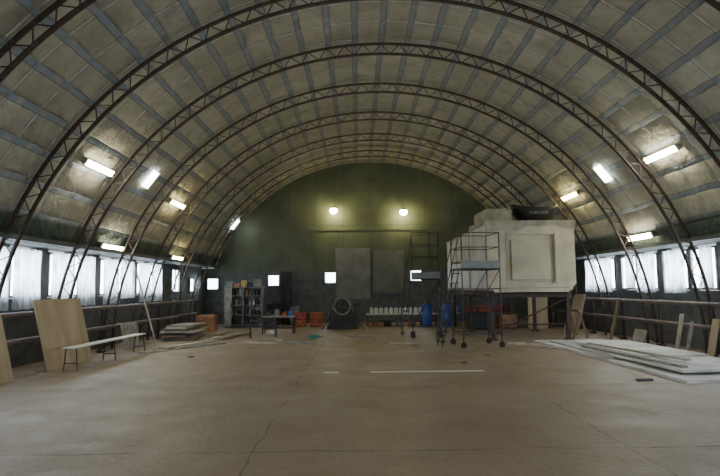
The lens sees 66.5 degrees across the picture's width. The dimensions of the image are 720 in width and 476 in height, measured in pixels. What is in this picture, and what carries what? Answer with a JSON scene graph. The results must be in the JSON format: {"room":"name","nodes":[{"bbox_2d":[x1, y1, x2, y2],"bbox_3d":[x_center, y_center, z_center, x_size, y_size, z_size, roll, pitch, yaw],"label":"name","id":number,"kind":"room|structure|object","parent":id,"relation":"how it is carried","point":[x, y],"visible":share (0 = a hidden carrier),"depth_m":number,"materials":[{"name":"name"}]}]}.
{"room":"hangar workshop","nodes":[
{"label":"hangar workshop","id":0,"kind":"room"},
{"bbox_2d":[1,293,201,367],"bbox_3d":[-7.188,1.915,10.840,0.200,1.400,28.000,-1,-5,0],"label":"wall","id":1,"kind":"structure","parent":0,"point":[20,354],"depth_m":14.81,"materials":[{"name":"metal"}]},
{"bbox_2d":[9,257,13,297],"bbox_3d":[-7.123,0.749,11.600,0.080,1.020,1.000,-1,-5,0],"label":"window","id":2,"kind":"structure","parent":1,"relation":"in","point":[11,281],"depth_m":11.23,"materials":[{"name":"white"}]},
{"bbox_2d":[47,252,51,296],"bbox_3d":[-7.130,0.876,12.994,0.080,1.020,1.000,-1,-5,0],"label":"window","id":3,"kind":"structure","parent":1,"relation":"in","point":[49,281],"depth_m":12.54,"materials":[{"name":"white"}]},
{"bbox_2d":[73,255,77,295],"bbox_3d":[-7.134,0.975,14.089,0.080,1.020,1.000,-1,-5,0],"label":"window","id":4,"kind":"structure","parent":1,"relation":"in","point":[76,256],"depth_m":13.79,"materials":[{"name":"white"}]},
{"bbox_2d":[50,251,74,298],"bbox_3d":[-7.011,0.919,12.990,0.106,1.150,1.040,-1,-5,0],"label":"curtain","id":5,"kind":"object","parent":4,"relation":"hanging from","point":[59,260],"visible":0.76,"depth_m":12.82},
{"bbox_2d":[76,255,95,305],"bbox_3d":[-7.012,1.089,14.079,0.105,1.290,1.040,-1,-5,0],"label":"curtain","id":6,"kind":"object","parent":4,"relation":"hanging from","point":[85,290],"visible":0.88,"depth_m":14.08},
{"bbox_2d":[99,258,103,294],"bbox_3d":[-7.140,1.102,15.483,0.080,1.020,1.000,-1,-5,0],"label":"window","id":7,"kind":"structure","parent":1,"relation":"in","point":[101,269],"depth_m":15.18,"materials":[{"name":"white"}]},
{"bbox_2d":[102,258,118,304],"bbox_3d":[-7.019,1.216,15.474,0.104,1.290,1.040,-1,-5,0],"label":"curtain","id":8,"kind":"object","parent":7,"relation":"hanging from","point":[110,265],"visible":0.76,"depth_m":15.47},
{"bbox_2d":[120,260,134,298],"bbox_3d":[-7.023,1.246,16.575,0.105,1.150,1.040,-1,-5,0],"label":"curtain","id":9,"kind":"object","parent":7,"relation":"hanging from","point":[128,290],"visible":0.81,"depth_m":16.63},
{"bbox_2d":[4,244,201,297],"bbox_3d":[-7.201,0.671,10.954,0.200,1.100,28.000,-1,-5,0],"label":"trim","id":10,"kind":"structure","parent":1,"relation":"attached to","point":[191,272],"depth_m":19.85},
{"bbox_2d":[0,232,218,267],"bbox_3d":[-6.833,0.059,11.011,0.949,0.100,28.000,-1,-5,0],"label":"trim","id":11,"kind":"structure","parent":1,"relation":"attached to","point":[29,239],"depth_m":13.27,"materials":[{"name":"metal"}]},
{"bbox_2d":[136,262,138,293],"bbox_3d":[-7.151,1.329,17.973,0.080,1.020,1.000,-1,-5,0],"label":"window","id":12,"kind":"structure","parent":1,"relation":"in","point":[137,263],"depth_m":17.63,"materials":[{"name":"white"}]},
{"bbox_2d":[170,269,179,292],"bbox_3d":[-7.114,1.644,21.108,0.080,0.900,0.900,-1,-5,0],"label":"window","id":13,"kind":"structure","parent":1,"relation":"in","point":[173,272],"depth_m":21.06,"materials":[{"name":"white"}]},
{"bbox_2d":[188,278,194,291],"bbox_3d":[-7.122,1.984,23.185,0.080,0.600,0.600,-1,-5,0],"label":"window","id":14,"kind":"structure","parent":1,"relation":"in","point":[191,280],"depth_m":23.15,"materials":[{"name":"white"}]},
{"bbox_2d":[0,0,719,267],"bbox_3d":[0.517,-2.435,11.270,14.426,4.981,28.000,-1,-5,0],"label":"ceiling","id":15,"kind":"structure","parent":0,"point":[43,97],"depth_m":12.28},
{"bbox_2d":[82,158,113,176],"bbox_3d":[-5.584,-1.502,11.761,0.133,0.145,1.230,-1,-5,0],"label":"lamp","id":16,"kind":"object","parent":15,"relation":"attached to","point":[87,162],"visible":1,"depth_m":11.65,"materials":[{"name":"white"}]},
{"bbox_2d":[100,243,123,250],"bbox_3d":[-6.413,0.254,14.208,0.116,0.149,1.230,-1,-5,0],"label":"lamp","id":17,"kind":"object","parent":15,"relation":"attached to","point":[102,245],"visible":0.73,"depth_m":14.12,"materials":[{"name":"white"}]},
{"bbox_2d":[141,170,158,188],"bbox_3d":[-5.464,-1.522,14.324,0.334,0.422,0.340,-1,-5,0],"label":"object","id":18,"kind":"structure","parent":15,"relation":"attached to","point":[154,174],"depth_m":14.27,"materials":[{"name":"white"}]},
{"bbox_2d":[593,165,611,182],"bbox_3d":[6.426,-1.698,14.542,0.339,0.419,0.340,-1,-5,0],"label":"lamp","id":19,"kind":"object","parent":15,"relation":"attached to","point":[601,172],"depth_m":14.50,"materials":[{"name":"white"}]},
{"bbox_2d":[644,144,679,163],"bbox_3d":[6.490,-1.807,11.841,0.134,0.144,1.230,-1,-5,0],"label":"lamp","id":20,"kind":"object","parent":15,"relation":"attached to","point":[675,147],"visible":1,"depth_m":11.75,"materials":[{"name":"white"}]},
{"bbox_2d":[0,321,719,475],"bbox_3d":[0.570,2.635,10.808,17.000,0.200,29.000,-1,-5,0],"label":"floor","id":21,"kind":"structure","parent":0,"point":[531,410],"depth_m":7.00,"materials":[{"name":"concrete"}]},
{"bbox_2d":[0,314,13,384],"bbox_3d":[-6.172,1.868,9.142,0.314,1.173,0.900,-1,-5,0],"label":"plywood sheet","id":22,"kind":"object","parent":21,"relation":"on","point":[6,375],"visible":1,"depth_m":9.46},
{"bbox_2d":[32,298,92,371],"bbox_3d":[-6.230,1.984,11.586,0.367,1.386,1.900,0,-5,-2],"label":"plywood sheet","id":23,"kind":"object","parent":21,"relation":"on","point":[60,322],"visible":1,"depth_m":11.41,"materials":[{"name":"wood"}]},
{"bbox_2d":[0,299,197,352],"bbox_3d":[-6.491,2.238,13.364,0.173,1.200,17.080,-1,-5,0],"label":"pipe rail","id":24,"kind":"object","parent":21,"relation":"on","point":[133,305],"visible":0.56,"depth_m":14.13,"materials":[{"name":"brown paint"}]},
{"bbox_2d":[62,333,145,370],"bbox_3d":[-5.589,2.498,12.250,0.304,0.464,3.400,-1,-5,1],"label":"bench","id":25,"kind":"object","parent":21,"relation":"on","point":[104,341],"visible":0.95,"depth_m":11.87,"materials":[{"name":"paint"}]},
{"bbox_2d":[120,321,140,349],"bbox_3d":[-6.181,2.623,14.797,0.168,0.692,1.000,-1,-5,0],"label":"plywood sheet","id":26,"kind":"object","parent":21,"relation":"on","point":[128,328],"visible":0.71,"depth_m":14.72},
{"bbox_2d":[134,267,156,344],"bbox_3d":[-6.156,1.943,15.772,0.652,2.227,0.140,1,-5,-17],"label":"plank","id":27,"kind":"object","parent":21,"relation":"on","point":[134,267],"visible":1,"depth_m":15.71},
{"bbox_2d":[163,332,205,339],"bbox_3d":[-5.763,3.244,18.156,0.900,0.050,2.200,0,-5,-6],"label":"board","id":28,"kind":"object","parent":21,"relation":"on","point":[203,333],"visible":0.57,"depth_m":17.10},
{"bbox_2d":[167,333,201,337],"bbox_3d":[-5.689,3.163,17.879,0.660,0.050,1.205,-1,-5,5],"label":"board","id":29,"kind":"object","parent":28,"relation":"on","point":[194,334],"visible":0.36,"depth_m":17.48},
{"bbox_2d":[160,333,193,337],"bbox_3d":[-5.823,3.105,17.836,0.764,0.050,2.180,0,-5,-6],"label":"board","id":30,"kind":"object","parent":29,"relation":"on","point":[167,334],"visible":0.57,"depth_m":17.06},
{"bbox_3d":[-5.787,3.079,18.163,1.063,0.050,1.244,-1,-5,5],"label":"board","id":31,"kind":"object","parent":30,"relation":"on","visible":0},
{"bbox_2d":[159,327,209,333],"bbox_3d":[-5.685,3.003,17.948,1.128,0.050,2.122,0,-5,-5],"label":"board","id":32,"kind":"object","parent":31,"relation":"on","point":[201,328],"visible":0.57,"depth_m":16.96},
{"bbox_2d":[159,326,200,330],"bbox_3d":[-5.807,2.937,17.814,0.867,0.050,1.320,-1,-5,4],"label":"board","id":33,"kind":"object","parent":32,"relation":"on","point":[195,327],"visible":0.64,"depth_m":17.18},
{"bbox_2d":[166,326,194,328],"bbox_3d":[-5.809,2.913,18.155,0.653,0.050,2.030,0,-5,-4],"label":"board","id":34,"kind":"object","parent":33,"relation":"on","point":[193,326],"visible":0.36,"depth_m":17.16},
{"bbox_2d":[166,322,205,326],"bbox_3d":[-5.687,2.844,18.020,0.793,0.050,1.426,-1,-5,3],"label":"board","id":35,"kind":"object","parent":34,"relation":"on","point":[197,323],"visible":1,"depth_m":17.70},
{"bbox_2d":[171,342,225,349],"bbox_3d":[-4.399,2.954,15.075,0.200,0.040,1.800,-4,-6,31],"label":"plank","id":36,"kind":"object","parent":21,"relation":"on","point":[216,343],"visible":1,"depth_m":14.93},
{"bbox_2d":[195,314,217,330],"bbox_3d":[-5.776,3.194,20.640,0.700,0.600,0.562,-1,-5,0],"label":"cardboard box","id":37,"kind":"object","parent":21,"relation":"on","point":[211,321],"visible":0.71,"depth_m":20.42,"materials":[{"name":"cardboard"}]},
{"bbox_2d":[223,287,264,327],"bbox_3d":[-4.790,2.847,22.703,1.600,1.645,0.575,-1,-5,0],"label":"shelving unit","id":38,"kind":"object","parent":21,"relation":"on","point":[228,298],"visible":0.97,"depth_m":22.59,"materials":[{"name":"grey metal"}]},
{"bbox_2d":[241,341,280,343],"bbox_3d":[-2.853,3.002,15.781,1.100,0.040,0.300,-1,-5,9],"label":"plank","id":39,"kind":"object","parent":21,"relation":"on","point":[243,342],"visible":1,"depth_m":15.68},
{"bbox_2d":[249,319,277,338],"bbox_3d":[-3.062,2.881,17.398,0.900,0.591,0.430,1,-5,-17],"label":"sawhorse","id":40,"kind":"object","parent":21,"relation":"on","point":[262,320],"visible":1,"depth_m":17.41,"materials":[{"name":"metal"}]},
{"bbox_2d":[266,304,279,324],"bbox_3d":[-3.741,3.299,23.683,0.540,0.900,0.540,-1,-5,0],"label":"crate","id":41,"kind":"object","parent":21,"relation":"on","point":[272,307],"visible":0.5,"depth_m":23.46,"materials":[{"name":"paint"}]},
{"bbox_2d":[261,315,295,333],"bbox_3d":[-2.820,3.013,19.094,1.150,0.620,0.600,-1,-5,0],"label":"workbench","id":42,"kind":"object","parent":21,"relation":"on","point":[264,316],"visible":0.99,"depth_m":18.82,"materials":[{"name":"metal"}]},
{"bbox_2d":[281,272,290,324],"bbox_3d":[-3.250,2.631,24.121,0.420,2.300,0.452,-1,-5,0],"label":"locker","id":43,"kind":"object","parent":21,"relation":"on","point":[285,276],"visible":0.86,"depth_m":23.95,"materials":[{"name":"black metal"}]},
{"bbox_2d":[289,306,300,324],"bbox_3d":[-2.790,3.330,23.583,0.440,0.800,0.440,-1,-5,0],"label":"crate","id":44,"kind":"object","parent":21,"relation":"on","point":[296,309],"visible":0.45,"depth_m":23.40,"materials":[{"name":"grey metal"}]},
{"bbox_2d":[295,320,306,326],"bbox_3d":[-2.432,3.477,22.367,0.540,0.280,0.390,-1,-5,0],"label":"crate","id":45,"kind":"object","parent":21,"relation":"on","point":[298,323],"visible":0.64,"depth_m":22.19,"materials":[{"name":"orange plastic"}]},
{"bbox_2d":[293,312,306,319],"bbox_3d":[-2.435,3.188,22.393,0.540,0.280,0.390,-1,-5,0],"label":"crate","id":46,"kind":"object","parent":45,"relation":"on","point":[299,316],"visible":0.79,"depth_m":22.21,"materials":[{"name":"red plastic"}]},
{"bbox_2d":[310,319,322,326],"bbox_3d":[-1.783,3.489,22.569,0.540,0.280,0.390,-1,-5,0],"label":"crate","id":47,"kind":"object","parent":21,"relation":"on","point":[313,322],"visible":1,"depth_m":22.39,"materials":[{"name":"orange plastic"}]},
{"bbox_2d":[310,312,322,318],"bbox_3d":[-1.786,3.200,22.596,0.540,0.280,0.390,-1,-5,0],"label":"crate","id":48,"kind":"object","parent":47,"relation":"on","point":[313,315],"visible":1,"depth_m":22.42,"materials":[{"name":"orange plastic"}]},
{"bbox_2d":[322,297,363,329],"bbox_3d":[-0.656,2.869,21.073,1.585,1.245,0.743,-1,-5,0],"label":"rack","id":49,"kind":"object","parent":21,"relation":"on","point":[342,318],"visible":1,"depth_m":20.88,"materials":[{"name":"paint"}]},
{"bbox_2d":[0,0,719,297],"bbox_3d":[0.536,-1.169,10.000,14.840,7.240,0.090,-1,-5,0],"label":"roof truss","id":50,"kind":"object","parent":21,"relation":"on","point":[644,70],"visible":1,"depth_m":10.15,"materials":[{"name":"metal"}]},
{"bbox_2d":[0,0,719,82],"bbox_3d":[0.547,-1.395,7.510,14.840,7.240,0.090,-1,-5,0],"label":"roof truss","id":51,"kind":"object","parent":21,"relation":"on","point":[12,42],"visible":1,"depth_m":7.61,"materials":[{"name":"metal"}]},
{"bbox_2d":[188,150,556,322],"bbox_3d":[0.483,-0.035,22.448,14.840,7.240,0.090,-1,-5,0],"label":"roof truss","id":52,"kind":"object","parent":21,"relation":"on","point":[359,151],"visible":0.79,"depth_m":22.61,"materials":[{"name":"metal"}]},
{"bbox_2d":[167,133,581,328],"bbox_3d":[0.493,-0.262,19.958,14.840,7.240,0.090,-1,-5,0],"label":"roof truss","id":53,"kind":"object","parent":21,"relation":"on","point":[382,134],"visible":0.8,"depth_m":20.13,"materials":[{"name":"metal"}]},
{"bbox_2d":[139,111,614,339],"bbox_3d":[0.504,-0.488,17.469,14.840,7.240,0.090,-1,-5,0],"label":"roof truss","id":54,"kind":"object","parent":21,"relation":"on","point":[373,112],"visible":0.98,"depth_m":17.57,"materials":[{"name":"metal"}]},
{"bbox_2d":[168,199,184,208],"bbox_3d":[-5.606,-1.040,16.840,0.133,0.145,1.230,-1,-5,0],"label":"lamp","id":55,"kind":"object","parent":54,"relation":"attached to","point":[171,201],"visible":1,"depth_m":16.72,"materials":[{"name":"white"}]},
{"bbox_2d":[561,191,578,200],"bbox_3d":[6.500,-1.295,17.016,0.134,0.144,1.230,-1,-5,0],"label":"lamp","id":56,"kind":"object","parent":54,"relation":"attached to","point":[573,194],"visible":1,"depth_m":16.87,"materials":[{"name":"white"}]},
{"bbox_2d":[102,82,658,348],"bbox_3d":[0.515,-0.715,14.979,14.840,7.240,0.090,-1,-5,0],"label":"roof truss","id":57,"kind":"object","parent":21,"relation":"on","point":[375,83],"visible":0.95,"depth_m":15.08,"materials":[{"name":"metal"}]},
{"bbox_2d":[627,232,654,241],"bbox_3d":[7.397,-0.030,14.494,0.118,0.148,1.230,-1,-5,0],"label":"lamp","id":58,"kind":"object","parent":57,"relation":"attached to","point":[650,234],"visible":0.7,"depth_m":14.33,"materials":[{"name":"white"}]},
{"bbox_2d":[57,42,719,354],"bbox_3d":[0.525,-0.942,12.489,14.840,7.240,0.090,-1,-5,0],"label":"roof truss","id":59,"kind":"object","parent":21,"relation":"on","point":[473,56],"visible":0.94,"depth_m":12.61,"materials":[{"name":"metal"}]},
{"bbox_2d":[366,313,437,325],"bbox_3d":[1.717,3.326,22.398,2.900,0.500,0.500,-1,-5,0],"label":"workbench","id":60,"kind":"object","parent":21,"relation":"on","point":[367,314],"depth_m":22.18,"materials":[{"name":"paint"}]},
{"bbox_2d":[400,232,443,337],"bbox_3d":[1.913,1.479,17.362,1.334,3.262,0.860,-1,-5,5],"label":"scaffold","id":61,"kind":"object","parent":21,"relation":"on","point":[414,275],"visible":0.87,"depth_m":17.02,"materials":[{"name":"metal"}]},
{"bbox_2d":[422,303,431,325],"bbox_3d":[2.667,3.048,21.825,0.430,0.930,0.430,-1,-5,0],"label":"barrel","id":62,"kind":"object","parent":21,"relation":"on","point":[427,311],"visible":0.83,"depth_m":21.66,"materials":[{"name":"blue plastic"}]},
{"bbox_2d":[371,370,483,371],"bbox_3d":[1.232,2.459,10.124,2.100,0.012,0.035,-1,-5,0],"label":"strip","id":63,"kind":"object","parent":21,"relation":"on","point":[460,370],"visible":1,"depth_m":10.11,"materials":[{"name":"paint"}]},
{"bbox_2d":[442,303,451,326],"bbox_3d":[3.467,3.040,21.829,0.430,0.930,0.430,-1,-5,0],"label":"barrel","id":64,"kind":"object","parent":21,"relation":"on","point":[444,304],"visible":0.66,"depth_m":21.66,"materials":[{"name":"blue plastic"}]},
{"bbox_2d":[436,232,504,347],"bbox_3d":[2.828,1.362,14.525,1.622,2.962,1.060,0,-5,-6],"label":"scaffold","id":65,"kind":"object","parent":21,"relation":"on","point":[486,265],"visible":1,"depth_m":14.17,"materials":[{"name":"metal"}]},
{"bbox_2d":[464,312,490,328],"bbox_3d":[4.424,3.068,20.425,0.940,0.600,0.640,-1,-5,0],"label":"cabinet","id":66,"kind":"object","parent":21,"relation":"on","point":[480,320],"visible":0.72,"depth_m":20.13,"materials":[{"name":"paint"}]},
{"bbox_2d":[456,312,511,319],"bbox_3d":[4.915,3.321,22.714,2.600,0.500,0.500,-1,-5,0],"label":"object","id":67,"kind":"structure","parent":21,"relation":"on","point":[457,312],"depth_m":22.49,"materials":[{"name":"paint"}]},
{"bbox_2d":[476,305,489,311],"bbox_3d":[5.111,2.922,22.651,0.540,0.280,0.390,-1,-5,0],"label":"crate","id":68,"kind":"object","parent":67,"relation":"on","point":[483,308],"visible":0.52,"depth_m":22.48,"materials":[{"name":"orange plastic"}]},
{"bbox_2d":[495,314,517,327],"bbox_3d":[5.524,3.134,20.725,0.740,0.500,0.540,-1,-5,0],"label":"crate","id":69,"kind":"object","parent":21,"relation":"on","point":[506,318],"visible":0.95,"depth_m":20.48,"materials":[{"name":"brown cardboard"}]},
{"bbox_2d":[446,220,575,340],"bbox_3d":[4.925,1.525,19.257,2.620,3.450,7.210,-1,-5,0],"label":"box","id":70,"kind":"object","parent":21,"relation":"on","point":[537,257],"visible":0.94,"depth_m":15.87,"materials":[{"name":"metal"}]},
{"bbox_2d":[474,209,511,226],"bbox_3d":[4.086,-0.600,16.992,0.800,0.430,1.400,0,-5,-2],"label":"roof unit","id":71,"kind":"structure","parent":70,"relation":"on","point":[480,218],"depth_m":16.30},
{"bbox_2d":[510,204,557,219],"bbox_3d":[5.345,-0.725,16.858,1.436,0.609,1.037,-1,-5,0],"label":"tub","id":72,"kind":"object","parent":70,"relation":"on","point":[520,212],"visible":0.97,"depth_m":16.48,"materials":[{"name":"plastic"}]},
{"bbox_2d":[528,297,547,327],"bbox_3d":[6.652,2.785,20.541,0.700,1.142,0.202,-3,-6,21],"label":"plywood sheet","id":73,"kind":"object","parent":21,"relation":"on","point":[541,302],"visible":0.86,"depth_m":20.52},
{"bbox_2d":[534,339,603,355],"bbox_3d":[5.906,2.720,13.735,1.950,0.050,3.200,0,-5,-4],"label":"panel","id":74,"kind":"object","parent":21,"relation":"on","point":[545,342],"visible":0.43,"depth_m":13.71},
{"bbox_2d":[550,340,622,358],"bbox_3d":[6.059,2.610,13.043,1.800,0.040,3.500,0,-5,-1],"label":"panel","id":75,"kind":"object","parent":74,"relation":"on","point":[569,343],"visible":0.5,"depth_m":13.67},
{"bbox_2d":[595,350,719,372],"bbox_3d":[6.118,2.350,10.657,1.700,0.040,3.000,0,-5,-4],"label":"panel","id":76,"kind":"object","parent":75,"relation":"on","point":[697,364],"visible":0.64,"depth_m":10.01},
{"bbox_2d":[581,345,687,367],"bbox_3d":[5.366,2.351,11.056,0.120,0.040,3.400,0,-5,-6],"label":"plank","id":77,"kind":"object","parent":76,"relation":"on","point":[584,346],"visible":1,"depth_m":10.61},
{"bbox_2d":[574,340,709,356],"bbox_3d":[6.161,2.467,12.354,1.400,0.030,3.000,0,-5,-3],"label":"panel","id":78,"kind":"object","parent":76,"relation":"on","point":[629,344],"visible":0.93,"depth_m":12.02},
{"bbox_2d":[586,342,690,360],"bbox_3d":[5.714,2.363,11.558,0.101,0.040,3.200,0,-5,-9],"label":"plank","id":79,"kind":"object","parent":78,"relation":"on","point":[590,343],"visible":1,"depth_m":11.17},
{"bbox_2d":[563,308,587,337],"bbox_3d":[6.588,2.600,16.862,0.439,0.850,1.200,-1,-5,4],"label":"sawhorse","id":80,"kind":"object","parent":21,"relation":"on","point":[579,311],"visible":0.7,"depth_m":16.36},
{"bbox_2d":[571,294,585,332],"bbox_3d":[7.284,2.528,18.478,0.338,1.270,0.900,-1,-5,0],"label":"plywood sheet","id":81,"kind":"object","parent":21,"relation":"on","point":[579,299],"visible":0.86,"depth_m":18.42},
{"bbox_2d":[610,300,618,339],"bbox_3d":[7.317,2.353,15.783,0.290,1.131,0.120,-1,-5,0],"label":"plank","id":82,"kind":"object","parent":21,"relation":"on","point":[617,301],"visible":1,"depth_m":15.75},
{"bbox_2d":[547,296,719,356],"bbox_3d":[7.595,2.097,13.438,0.173,1.200,17.080,-1,-5,0],"label":"pipe rail","id":83,"kind":"object","parent":21,"relation":"on","point":[710,304],"visible":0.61,"depth_m":14.18,"materials":[{"name":"brown paint"}]},
{"bbox_2d":[632,329,647,342],"bbox_3d":[7.360,2.603,14.455,0.147,0.391,0.600,-1,-5,0],"label":"plywood sheet","id":84,"kind":"object","parent":21,"relation":"on","point":[639,335],"visible":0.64,"depth_m":14.42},
{"bbox_2d":[589,354,719,383],"bbox_3d":[6.021,2.410,10.350,1.900,0.050,3.400,0,-5,-2],"label":"panel","id":85,"kind":"object","parent":21,"relation":"on","point":[700,377],"visible":0.5,"depth_m":9.38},
{"bbox_2d":[675,314,683,348],"bbox_3d":[7.324,2.185,12.595,0.235,0.887,0.100,0,-5,-6],"label":"plank","id":86,"kind":"object","parent":21,"relation":"on","point":[681,316],"visible":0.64,"depth_m":12.58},
{"bbox_2d":[686,321,693,350],"bbox_3d":[7.311,2.220,12.172,0.203,0.741,0.090,-1,-5,5],"label":"plank","id":87,"kind":"object","parent":21,"relation":"on","point":[689,339],"visible":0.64,"depth_m":12.15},
{"bbox_2d":[707,319,719,356],"bbox_3d":[7.325,2.100,11.388,0.215,0.836,0.200,-1,-5,0],"label":"plywood sheet","id":88,"kind":"object","parent":21,"relation":"on","point":[715,322],"visible":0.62,"depth_m":11.36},
{"bbox_3d":[-4.900,2.969,15.172,0.250,0.040,2.000,-3,-6,23],"label":"plank","id":89,"kind":"object","parent":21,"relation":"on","visible":0},
{"bbox_2d":[159,339,220,348],"bbox_3d":[-4.650,2.926,15.177,0.220,0.040,2.200,-3,-6,25],"label":"plank","id":90,"kind":"object","parent":89,"relation":"on","point":[215,340],"visible":1,"depth_m":14.93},
{"bbox_3d":[-4.311,3.189,17.665,0.220,0.040,3.000,-1,-5,8],"label":"plank","id":91,"kind":"object","parent":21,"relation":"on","visible":0},
{"bbox_2d":[208,332,249,339],"bbox_3d":[-4.161,3.148,17.670,0.180,0.040,2.600,-2,-5,14],"label":"plank","id":92,"kind":"object","parent":91,"relation":"on","point":[243,333],"visible":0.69,"depth_m":17.54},
{"bbox_2d":[202,162,527,323],"bbox_3d":[0.470,0.148,25.193,15.300,7.361,0.200,-1,-5,0],"label":"wall","id":93,"kind":"structure","parent":0,"point":[276,237],"depth_m":25.12,"materials":[{"name":"paint"}]},
{"bbox_2d":[207,278,218,289],"bbox_3d":[-6.659,2.081,24.855,0.550,0.540,0.080,-1,-5,0],"label":"window","id":94,"kind":"structure","parent":93,"relation":"in","point":[212,283],"depth_m":24.86,"materials":[{"name":"white"}]},
{"bbox_2d":[267,274,279,285],"bbox_3d":[-3.911,1.924,24.881,0.550,0.540,0.080,-1,-5,0],"label":"window","id":95,"kind":"structure","parent":93,"relation":"in","point":[273,279],"depth_m":24.88,"materials":[{"name":"white"}]},
{"bbox_2d":[324,272,335,283],"bbox_3d":[-1.342,1.799,24.904,0.550,0.540,0.080,-1,-5,0],"label":"window","id":96,"kind":"structure","parent":93,"relation":"in","point":[329,277],"depth_m":24.90,"materials":[{"name":"white"}]},
{"bbox_2d":[335,248,370,299],"bbox_3d":[-0.314,1.618,24.917,1.590,2.350,0.065,-1,-5,0],"label":"door","id":97,"kind":"structure","parent":93,"relation":"in","point":[352,265],"depth_m":24.90,"materials":[{"name":"metal"}]},
{"bbox_2d":[312,228,428,311],"bbox_3d":[0.487,1.697,24.931,5.300,4.230,0.040,-1,-5,0],"label":"trim","id":98,"kind":"structure","parent":93,"relation":"attached to","point":[426,229],"depth_m":25.09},
{"bbox_2d":[373,250,403,291],"bbox_3d":[1.285,1.503,24.942,1.400,1.900,0.040,-1,-5,0],"label":"door","id":99,"kind":"structure","parent":93,"relation":"in","point":[388,265],"depth_m":24.92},
{"bbox_2d":[547,290,719,349],"bbox_3d":[8.311,1.760,10.921,0.200,1.400,28.000,-1,-5,0],"label":"wall","id":100,"kind":"structure","parent":0,"point":[670,312],"depth_m":15.43,"materials":[{"name":"metal"}]},
{"bbox_2d":[596,261,598,283],"bbox_3d":[8.183,1.276,19.148,0.080,1.020,1.000,-1,-5,0],"label":"window","id":101,"kind":"structure","parent":100,"relation":"in","point":[597,269],"depth_m":18.93,"materials":[{"name":"white"}]},
{"bbox_2d":[585,259,597,291],"bbox_3d":[8.064,1.312,19.145,0.104,1.130,1.000,-1,-5,0],"label":"curtain","id":102,"kind":"object","parent":101,"relation":"hanging from","point":[590,286],"visible":0.85,"depth_m":19.18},
{"bbox_2d":[611,257,615,288],"bbox_3d":[8.188,1.176,18.053,0.080,1.020,1.000,-1,-5,0],"label":"window","id":103,"kind":"structure","parent":100,"relation":"in","point":[613,258],"depth_m":17.75,"materials":[{"name":"white"}]},
{"bbox_2d":[598,257,612,291],"bbox_3d":[8.067,1.212,18.049,0.105,1.130,1.000,-1,-5,0],"label":"curtain","id":104,"kind":"object","parent":103,"relation":"hanging from","point":[605,263],"visible":0.81,"depth_m":17.94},
{"bbox_2d":[620,256,636,288],"bbox_3d":[8.194,1.049,16.659,0.080,1.020,1.000,-1,-5,0],"label":"window","id":105,"kind":"structure","parent":100,"relation":"in","point":[622,259],"depth_m":17.04,"materials":[{"name":"white"}]},
{"bbox_2d":[625,255,635,287],"bbox_3d":[8.075,0.992,16.412,0.106,0.990,0.500,-1,-5,0],"label":"curtain","id":106,"kind":"object","parent":105,"relation":"hanging from","point":[630,280],"visible":0.71,"depth_m":16.42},
{"bbox_2d":[573,242,719,290],"bbox_3d":[8.298,0.516,11.034,0.200,1.100,28.000,-1,-5,0],"label":"trim","id":107,"kind":"structure","parent":100,"relation":"attached to","point":[580,284],"depth_m":17.29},
{"bbox_2d":[575,233,719,259],"bbox_3d":[7.917,-0.088,11.088,0.949,0.100,28.000,-1,-5,0],"label":"trim","id":108,"kind":"structure","parent":100,"relation":"attached to","point":[712,237],"depth_m":14.18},
{"bbox_2d":[654,252,658,289],"bbox_3d":[8.199,0.949,15.563,0.080,1.020,1.000,-1,-5,0],"label":"window","id":109,"kind":"structure","parent":100,"relation":"in","point":[655,253],"depth_m":15.11,"materials":[{"name":"white"}]},
{"bbox_2d":[634,252,656,292],"bbox_3d":[8.079,0.985,15.560,0.106,1.130,1.000,-1,-5,0],"label":"curtain","id":110,"kind":"object","parent":109,"relation":"hanging from","point":[647,259],"visible":0.75,"depth_m":15.47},
{"bbox_2d":[684,249,689,289],"bbox_3d":[8.205,0.822,14.169,0.080,1.020,1.000,-1,-5,0],"label":"window","id":111,"kind":"structure","parent":100,"relation":"in","point":[685,250],"depth_m":13.77,"materials":[{"name":"white"}]},
{"bbox_2d":[661,249,686,292],"bbox_3d":[8.086,0.858,14.165,0.108,1.130,1.000,-1,-5,0],"label":"curtain","id":112,"kind":"object","parent":111,"relation":"hanging from","point":[672,261],"visible":0.98,"depth_m":14.12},
{"bbox_2d":[689,245,718,289],"bbox_3d":[8.210,0.722,13.074,0.080,1.020,1.000,-1,-5,0],"label":"window","id":113,"kind":"structure","parent":100,"relation":"in","point":[696,271],"depth_m":13.18,"materials":[{"name":"white"}]},
{"bbox_2d":[698,245,714,287],"bbox_3d":[8.090,0.666,12.827,0.104,0.990,0.500,-1,-5,0],"label":"curtain","id":114,"kind":"object","parent":113,"relation":"hanging from","point":[705,253],"visible":0.84,"depth_m":12.77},
{"bbox_3d":[-7.119,0.649,10.504,0.080,1.020,1.000,-1,-5,0],"label":"window","id":115,"kind":"structure","parent":0,"visible":0},
{"bbox_2d":[0,246,11,310],"bbox_3d":[-6.998,0.762,10.494,0.106,1.290,1.040,-1,-5,0],"label":"curtain","id":116,"kind":"object","parent":115,"relation":"hanging from","point":[4,300],"visible":0.63,"depth_m":10.81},
{"bbox_2d":[11,248,42,309],"bbox_3d":[-7.003,0.862,11.590,0.106,1.290,1.040,-1,-5,0],"label":"curtain","id":117,"kind":"object","parent":115,"relation":"hanging from","point":[27,263],"visible":0.96,"depth_m":11.53,"materials":[{"name":"fabric"}]},
{"bbox_3d":[-7.156,1.429,19.069,0.080,1.020,1.000,-1,-5,0],"label":"window","id":118,"kind":"structure","parent":0,"visible":0},
{"bbox_2d":[138,262,150,301],"bbox_3d":[-7.031,1.442,17.963,0.106,1.290,1.040,-1,-5,0],"label":"curtain","id":119,"kind":"object","parent":118,"relation":"hanging from","point":[144,268],"visible":0.77,"depth_m":17.94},
{"bbox_2d":[151,264,162,300],"bbox_3d":[-7.036,1.542,19.059,0.104,1.290,1.040,-1,-5,0],"label":"curtain","id":120,"kind":"object","parent":118,"relation":"hanging from","point":[158,293],"visible":0.73,"depth_m":19.02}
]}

